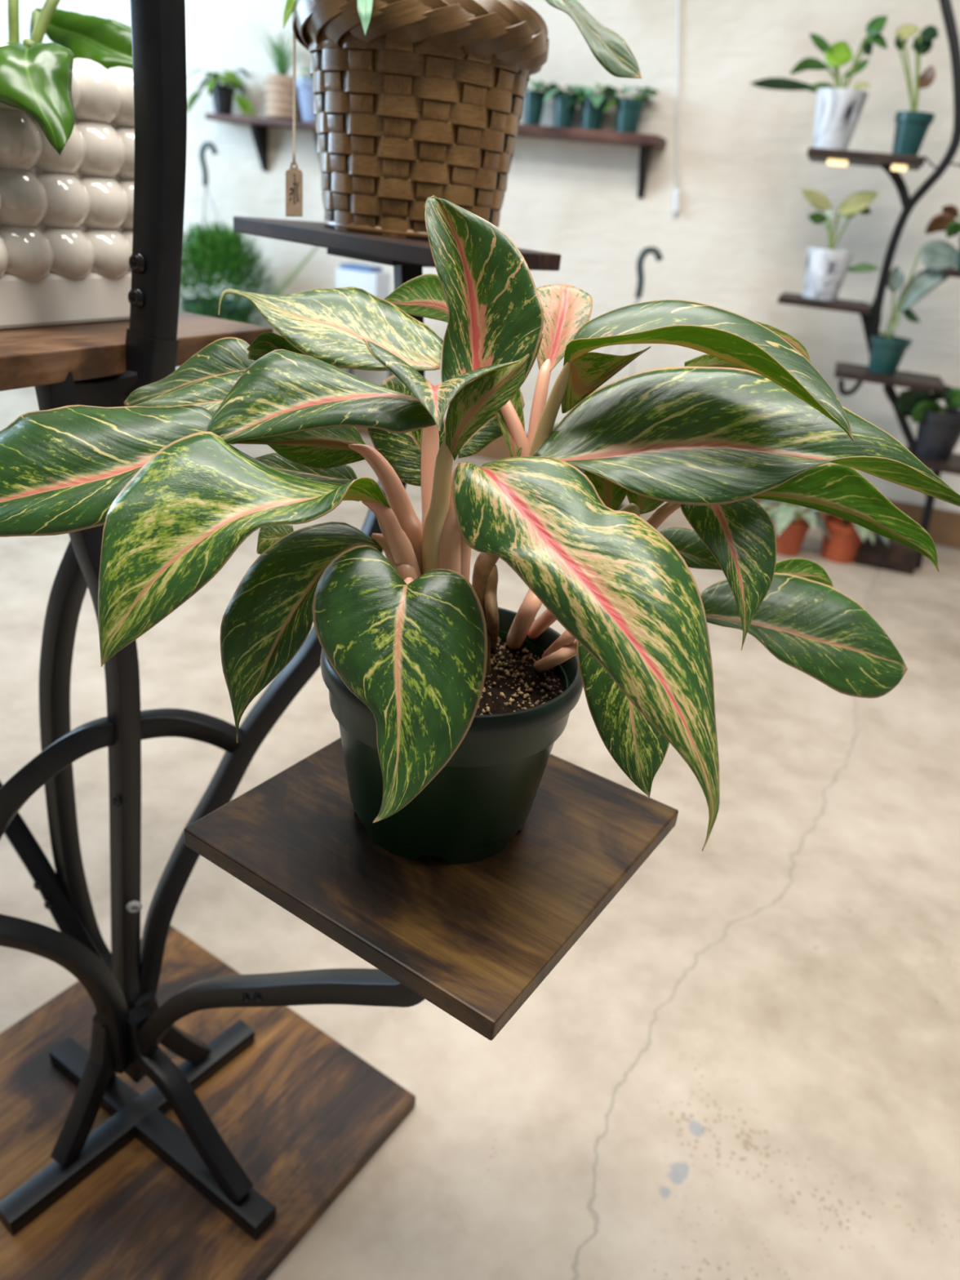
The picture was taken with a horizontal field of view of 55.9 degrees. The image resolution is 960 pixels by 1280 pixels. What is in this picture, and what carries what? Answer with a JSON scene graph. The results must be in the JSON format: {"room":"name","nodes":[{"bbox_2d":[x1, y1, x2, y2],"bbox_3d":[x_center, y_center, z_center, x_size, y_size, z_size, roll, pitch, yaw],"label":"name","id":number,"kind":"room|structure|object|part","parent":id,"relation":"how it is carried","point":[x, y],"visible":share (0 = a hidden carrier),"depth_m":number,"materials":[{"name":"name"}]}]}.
{"room":"plant shop","nodes":[
{"label":"plant shop","id":0,"kind":"room"},
{"bbox_2d":[0,386,959,1279],"bbox_3d":[-0.468,-0.330,2.920,11.000,0.080,10.500,6,26,0],"label":"floor","id":1,"kind":"structure","parent":0,"point":[746,1066],"depth_m":1.28,"materials":[{"name":"concrete"}]},
{"bbox_2d":[0,0,678,1279],"bbox_3d":[-0.243,0.016,0.836,0.878,1.157,0.696,21,30,28],"label":"plant stand","id":2,"kind":"object","parent":1,"relation":"on","point":[167,1113],"visible":0.86,"depth_m":0.86,"materials":[{"name":"brown wood"}]},
{"bbox_3d":[-0.439,0.341,0.866,0.187,0.272,0.035,-8,29,-28],"label":"shelf arm","id":3,"kind":"part","parent":2,"relation":"part of","materials":[{"name":"black metal"}]},
{"bbox_2d":[0,0,134,329],"bbox_3d":[-0.443,-0.465,0.785,0.326,0.322,0.422,6,26,0],"label":"planter","id":4,"kind":"object","parent":2,"relation":"on","point":[67,115],"visible":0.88,"depth_m":0.74,"materials":[{"name":"ceramic"}]},
{"bbox_3d":[-0.408,0.466,0.939,0.021,0.153,0.086,20,29,27],"label":"leg","id":5,"kind":"part","parent":2,"relation":"part of","materials":[{"name":"black metal"}]},
{"bbox_3d":[-0.341,0.103,0.831,0.051,0.680,0.046,21,30,28],"label":"post","id":6,"kind":"part","parent":2,"relation":"part of","materials":[{"name":"black metal"}]},
{"bbox_3d":[-0.410,0.437,0.994,0.051,0.151,0.021,20,29,26],"label":"leg","id":7,"kind":"part","parent":2,"relation":"part of","materials":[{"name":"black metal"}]},
{"bbox_3d":[-0.245,-0.358,0.672,0.059,0.345,0.033,6,26,0],"label":"arch post","id":8,"kind":"part","parent":2,"relation":"part of","materials":[{"name":"black metal"}]},
{"bbox_3d":[-0.345,0.435,1.016,0.021,0.153,0.085,25,32,34],"label":"leg","id":9,"kind":"part","parent":2,"relation":"part of","materials":[{"name":"black metal"}]},
{"bbox_3d":[-0.302,0.481,0.935,0.172,0.155,0.021,21,30,28],"label":"leg","id":10,"kind":"part","parent":2,"relation":"part of","materials":[{"name":"black metal"}]},
{"bbox_3d":[-0.390,0.552,1.008,0.449,0.020,0.460,21,30,28],"label":"board","id":11,"kind":"part","parent":2,"relation":"part of","materials":[{"name":"brown wood"}]},
{"bbox_3d":[-0.197,0.303,0.803,0.371,0.486,0.021,19,29,25],"label":"shelf arm","id":12,"kind":"part","parent":2,"relation":"part of","materials":[{"name":"black metal"}]},
{"bbox_3d":[-0.205,0.051,0.882,0.319,0.784,0.075,-13,32,-34],"label":"shelf arm","id":13,"kind":"part","parent":2,"relation":"part of","materials":[{"name":"black metal"}]},
{"bbox_3d":[-0.081,-0.381,0.899,0.100,0.010,0.100,27,33,37],"label":"support plate","id":14,"kind":"part","parent":2,"relation":"part of","materials":[{"name":"black metal"}]},
{"bbox_2d":[291,0,549,239],"bbox_3d":[-0.060,-0.490,0.857,0.233,0.196,0.233,15,27,17],"label":"woven basket","id":15,"kind":"object","parent":2,"relation":"on","point":[428,102],"visible":0.94,"depth_m":0.78,"materials":[{"name":"brown wicker"}]},
{"bbox_2d":[285,24,302,216],"bbox_3d":[-0.162,-0.473,0.807,0.016,0.173,0.104,2,26,-8],"label":"tag","id":16,"kind":"object","parent":15,"relation":"hanging from","point":[294,176],"visible":0.94,"depth_m":0.80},
{"bbox_3d":[-0.164,-0.398,0.799,0.015,0.044,0.025,0,26,-12],"label":"tag plate","id":17,"kind":"part","parent":16,"relation":"part of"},
{"bbox_2d":[283,0,641,79],"bbox_3d":[-0.017,-0.550,0.816,0.306,0.323,0.296,6,26,0],"label":"plant","id":18,"kind":"object","parent":15,"relation":"in","point":[612,52],"visible":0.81,"depth_m":0.70,"materials":[{"name":"green plant"}]},
{"bbox_2d":[0,195,959,864],"bbox_3d":[-0.010,-0.046,0.530,0.632,0.378,0.273,6,26,0],"label":"potted plant","id":19,"kind":"object","parent":2,"relation":"on","point":[451,705],"visible":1,"depth_m":0.51,"materials":[{"name":"green plant"}]},
{"bbox_3d":[-0.023,0.068,0.604,0.159,0.108,0.159,6,26,0],"label":"pot","id":20,"kind":"part","parent":19,"relation":"part of","materials":[{"name":"green plastic"}]},
{"bbox_2d":[339,368,393,377],"bbox_3d":[-0.481,-1.019,3.612,0.328,0.547,0.328,6,26,0],"label":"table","id":21,"kind":"object","parent":1,"relation":"on","point":[349,371],"visible":0.02,"depth_m":3.47,"materials":[{"name":"brown wood"}]},
{"bbox_3d":[-0.504,-0.955,3.498,0.020,0.527,0.060,9,26,6],"label":"leg","id":22,"kind":"part","parent":21,"relation":"part of","materials":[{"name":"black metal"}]},
{"bbox_2d":[335,262,390,299],"bbox_3d":[-0.447,-1.339,3.456,0.170,0.167,0.120,14,27,16],"label":"carton","id":23,"kind":"object","parent":21,"relation":"on","point":[371,278],"visible":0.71,"depth_m":3.39,"materials":[{"name":"white cardboard"}]},
{"bbox_3d":[-0.449,-1.409,3.426,0.130,0.016,0.100,14,27,16],"label":"lid","id":24,"kind":"part","parent":23,"relation":"part of","materials":[{"name":"blue plastic"}]},
{"bbox_3d":[-0.359,-1.019,3.663,0.059,0.527,0.018,-4,28,-21],"label":"leg","id":25,"kind":"part","parent":21,"relation":"part of","materials":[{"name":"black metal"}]},
{"bbox_2d":[617,503,625,511],"bbox_3d":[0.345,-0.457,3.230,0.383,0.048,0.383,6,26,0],"label":"table","id":26,"kind":"object","parent":1,"relation":"on","point":[622,505],"visible":0.02,"depth_m":3.26,"materials":[{"name":"brown wood"}]},
{"bbox_2d":[552,246,663,473],"bbox_3d":[0.379,-0.873,3.046,0.392,0.860,0.454,20,29,26],"label":"hook","id":27,"kind":"object","parent":26,"relation":"on","point":[649,250],"visible":0.06,"depth_m":2.85,"materials":[{"name":"black metal"}]},
{"bbox_2d":[758,499,831,556],"bbox_3d":[1.039,-0.400,3.068,0.282,0.203,0.338,6,26,0],"label":"plant","id":28,"kind":"object","parent":1,"relation":"on","point":[791,529],"visible":0.61,"depth_m":3.02,"materials":[{"name":"green plant"}]},
{"bbox_3d":[1.048,-0.357,3.079,0.130,0.118,0.130,6,26,0],"label":"pot","id":29,"kind":"part","parent":28,"relation":"part of","materials":[{"name":"ceramic"}]},
{"bbox_2d":[795,506,888,564],"bbox_3d":[1.234,-0.396,3.087,0.318,0.218,0.337,16,28,20],"label":"plant","id":30,"kind":"object","parent":1,"relation":"on","point":[846,536],"visible":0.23,"depth_m":3.02,"materials":[{"name":"green plant"}]},
{"bbox_3d":[1.227,-0.340,3.067,0.149,0.132,0.149,6,26,0],"label":"pot","id":31,"kind":"part","parent":30,"relation":"part of","materials":[{"name":"ceramic"}]},
{"bbox_2d":[777,0,959,574],"bbox_3d":[1.300,-1.088,2.804,0.711,1.726,0.260,14,27,16],"label":"plant stand","id":32,"kind":"object","parent":1,"relation":"on","point":[896,557],"visible":0.81,"depth_m":2.79,"materials":[{"name":"black metal"}]},
{"bbox_2d":[749,15,887,150],"bbox_3d":[0.983,-1.636,2.656,0.348,0.346,0.159,6,26,0],"label":"potted plant","id":33,"kind":"object","parent":32,"relation":"on","point":[838,110],"visible":0.95,"depth_m":2.64,"materials":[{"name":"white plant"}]},
{"bbox_3d":[1.058,-1.540,2.692,0.148,0.156,0.148,6,26,0],"label":"pot","id":34,"kind":"part","parent":33,"relation":"part of","materials":[{"name":"white ceramic"}]},
{"bbox_2d":[826,159,848,166],"bbox_3d":[1.060,-1.416,2.687,0.058,0.014,0.040,14,27,16],"label":"lamp","id":35,"kind":"object","parent":32,"relation":"attached to","point":[842,162],"depth_m":2.67,"materials":[{"name":"white"}]},
{"bbox_2d":[800,188,879,300],"bbox_3d":[1.106,-1.228,2.815,0.271,0.314,0.144,6,26,0],"label":"potted plant","id":36,"kind":"object","parent":32,"relation":"on","point":[825,269],"visible":1,"depth_m":2.79,"materials":[{"name":"beige plant"}]},
{"bbox_3d":[1.086,-1.153,2.852,0.144,0.144,0.144,6,26,0],"label":"pot","id":37,"kind":"part","parent":36,"relation":"part of","materials":[{"name":"white ceramic"}]},
{"bbox_3d":[1.395,-0.324,3.115,0.190,0.094,0.240,14,27,16],"label":"board","id":38,"kind":"part","parent":32,"relation":"part of","materials":[{"name":"brown wood"}]},
{"bbox_2d":[890,164,907,171],"bbox_3d":[1.222,-1.376,2.639,0.042,0.014,0.040,14,27,16],"label":"lamp","id":39,"kind":"object","parent":32,"relation":"attached to","point":[895,167],"depth_m":2.62,"materials":[{"name":"white"}]},
{"bbox_3d":[1.397,-0.651,2.946,0.244,0.340,0.026,14,27,16],"label":"leg","id":40,"kind":"part","parent":32,"relation":"part of","materials":[{"name":"black metal"}]},
{"bbox_2d":[868,240,958,374],"bbox_3d":[1.333,-1.032,2.814,0.208,0.395,0.126,6,26,0],"label":"potted plant","id":41,"kind":"object","parent":32,"relation":"on","point":[887,351],"visible":0.99,"depth_m":2.80,"materials":[{"name":"green plant"}]},
{"bbox_3d":[1.291,-0.906,2.877,0.126,0.106,0.126,6,26,0],"label":"pot","id":42,"kind":"part","parent":41,"relation":"part of","materials":[{"name":"teal plastic"}]},
{"bbox_2d":[892,23,937,155],"bbox_3d":[1.240,-1.571,2.595,0.157,0.330,0.108,6,26,0],"label":"potted plant","id":43,"kind":"object","parent":32,"relation":"on","point":[912,126],"visible":0.98,"depth_m":2.58,"materials":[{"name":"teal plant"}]},
{"bbox_3d":[1.254,-1.471,2.642,0.108,0.114,0.108,6,26,0],"label":"pot","id":44,"kind":"part","parent":43,"relation":"part of","materials":[{"name":"teal plastic"}]},
{"bbox_2d":[896,385,959,460],"bbox_3d":[1.437,-0.704,2.891,0.246,0.228,0.165,6,26,0],"label":"potted plant","id":45,"kind":"object","parent":32,"relation":"on","point":[938,431],"visible":0.94,"depth_m":2.85,"materials":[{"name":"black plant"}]},
{"bbox_3d":[1.474,-0.663,2.909,0.165,0.147,0.165,6,26,0],"label":"pot","id":46,"kind":"part","parent":45,"relation":"part of","materials":[{"name":"black plastic"}]},
{"bbox_3d":[1.490,-0.465,2.990,0.071,0.485,0.026,14,27,16],"label":"leg","id":47,"kind":"part","parent":32,"relation":"part of","materials":[{"name":"black metal"}]},
{"bbox_2d":[924,204,959,269],"bbox_3d":[1.429,-1.194,2.676,0.197,0.182,0.106,6,26,0],"label":"potted plant","id":48,"kind":"object","parent":32,"relation":"on","point":[946,220],"visible":1,"depth_m":2.69,"materials":[{"name":"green plant"}]},
{"bbox_3d":[1.470,-1.149,2.696,0.106,0.092,0.106,6,26,0],"label":"pot","id":49,"kind":"part","parent":48,"relation":"part of","materials":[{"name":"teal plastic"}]},
{"bbox_3d":[1.350,-1.390,2.639,0.111,0.030,0.006,14,27,16],"label":"lamp cord","id":50,"kind":"part","parent":32,"relation":"part of","materials":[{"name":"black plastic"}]},
{"bbox_3d":[-1.100,-1.090,3.835,0.358,0.363,0.358,6,26,0],"label":"table","id":51,"kind":"object","parent":1,"relation":"on","visible":0},
{"bbox_2d":[178,141,319,328],"bbox_3d":[-0.966,-1.522,3.624,0.740,0.813,0.562,6,26,0],"label":"plant","id":52,"kind":"object","parent":51,"relation":"on","point":[215,251],"visible":0.53,"depth_m":3.53,"materials":[{"name":"green plant"}]},
{"bbox_3d":[-1.076,-1.316,3.725,0.297,0.140,0.297,6,26,0],"label":"pot","id":53,"kind":"part","parent":52,"relation":"part of","materials":[{"name":"teal plastic"}]},
{"bbox_3d":[-0.750,-1.402,3.530,0.264,0.272,0.006,14,27,16],"label":"frond stem","id":54,"kind":"part","parent":52,"relation":"part of","materials":[{"name":"green plant"}]},
{"bbox_2d":[0,0,959,512],"bbox_3d":[0.310,-2.023,3.264,9.000,2.800,0.120,14,27,16],"label":"wall","id":55,"kind":"structure","parent":0,"point":[741,233],"depth_m":3.20,"materials":[{"name":"paint"}]},
{"bbox_2d":[204,112,319,171],"bbox_3d":[-0.721,-1.934,3.562,0.732,0.182,0.159,14,27,16],"label":"wall shelf","id":56,"kind":"object","parent":55,"relation":"attached to","point":[259,126],"visible":0.56,"depth_m":3.55,"materials":[{"name":"brown wood"}]},
{"bbox_2d":[186,68,254,116],"bbox_3d":[-1.023,-2.165,3.580,0.306,0.178,0.224,6,26,0],"label":"potted plant","id":57,"kind":"object","parent":56,"relation":"on","point":[223,95],"visible":0.97,"depth_m":3.54,"materials":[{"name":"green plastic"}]},
{"bbox_3d":[-1.019,-2.137,3.589,0.098,0.100,0.098,6,26,0],"label":"pot","id":58,"kind":"part","parent":57,"relation":"part of","materials":[{"name":"black plastic"}]},
{"bbox_2d":[247,23,304,120],"bbox_3d":[-0.766,-2.180,3.468,0.306,0.326,0.249,-5,28,-21],"label":"potted plant","id":59,"kind":"object","parent":56,"relation":"on","point":[279,87],"visible":0.86,"depth_m":3.45,"materials":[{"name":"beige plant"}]},
{"bbox_2d":[295,66,315,122],"bbox_3d":[-0.621,-2.073,3.459,0.183,0.174,0.200,-8,29,-27],"label":"pot","id":60,"kind":"object","parent":56,"relation":"on","point":[304,84],"visible":0.28,"depth_m":3.41,"materials":[{"name":"blue ceramic"}]},
{"bbox_2d":[516,124,666,198],"bbox_3d":[0.220,-1.738,3.263,0.856,0.190,0.159,14,27,16],"label":"wall shelf","id":61,"kind":"object","parent":55,"relation":"attached to","point":[646,142],"visible":0.55,"depth_m":3.14,"materials":[{"name":"brown wood"}]},
{"bbox_2d":[523,80,555,125],"bbox_3d":[0.194,-1.899,3.207,0.171,0.141,0.186,-6,28,-24],"label":"pot","id":62,"kind":"object","parent":61,"relation":"on","point":[533,101],"visible":0.72,"depth_m":3.18,"materials":[{"name":"teal plastic"}]},
{"bbox_3d":[0.189,-1.879,3.208,0.085,0.104,0.085,6,26,0],"label":"pot","id":63,"kind":"part","parent":62,"relation":"part of","materials":[{"name":"teal plastic"}]},
{"bbox_2d":[542,84,585,128],"bbox_3d":[0.298,-1.873,3.179,0.174,0.138,0.187,6,26,0],"label":"pot","id":64,"kind":"object","parent":61,"relation":"on","point":[563,117],"visible":0.82,"depth_m":3.14,"materials":[{"name":"teal plastic"}]},
{"bbox_3d":[0.296,-1.852,3.176,0.090,0.103,0.090,6,26,0],"label":"pot","id":65,"kind":"part","parent":64,"relation":"part of","materials":[{"name":"teal plastic"}]},
{"bbox_2d":[565,82,617,130],"bbox_3d":[0.398,-1.842,3.136,0.166,0.139,0.199,15,27,19],"label":"pot","id":66,"kind":"object","parent":61,"relation":"on","point":[593,105],"visible":0.86,"depth_m":3.11,"materials":[{"name":"teal plastic"}]},
{"bbox_3d":[0.392,-1.827,3.147,0.094,0.102,0.094,6,26,0],"label":"pot","id":67,"kind":"part","parent":66,"relation":"part of","materials":[{"name":"teal plastic"}]},
{"bbox_2d":[602,85,659,133],"bbox_3d":[0.508,-1.828,3.118,0.189,0.150,0.159,-12,31,-33],"label":"pot","id":68,"kind":"object","parent":61,"relation":"on","point":[628,111],"visible":0.98,"depth_m":3.08,"materials":[{"name":"teal plastic"}]},
{"bbox_3d":[0.510,-1.797,3.112,0.102,0.101,0.102,6,26,0],"label":"pot","id":69,"kind":"part","parent":68,"relation":"part of","materials":[{"name":"teal plastic"}]},
{"bbox_2d":[354,418,959,549],"bbox_3d":[0.157,-0.801,3.784,9.000,0.130,0.020,14,27,16],"label":"baseboard","id":70,"kind":"structure","parent":55,"relation":"attached to","point":[944,529],"depth_m":3.33,"materials":[{"name":"grey"}]},
{"bbox_2d":[673,0,679,213],"bbox_3d":[0.677,-1.871,3.096,0.150,0.743,0.021,14,27,16],"label":"cable","id":71,"kind":"object","parent":55,"relation":"attached to","point":[676,192],"visible":1,"depth_m":3.14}
]}

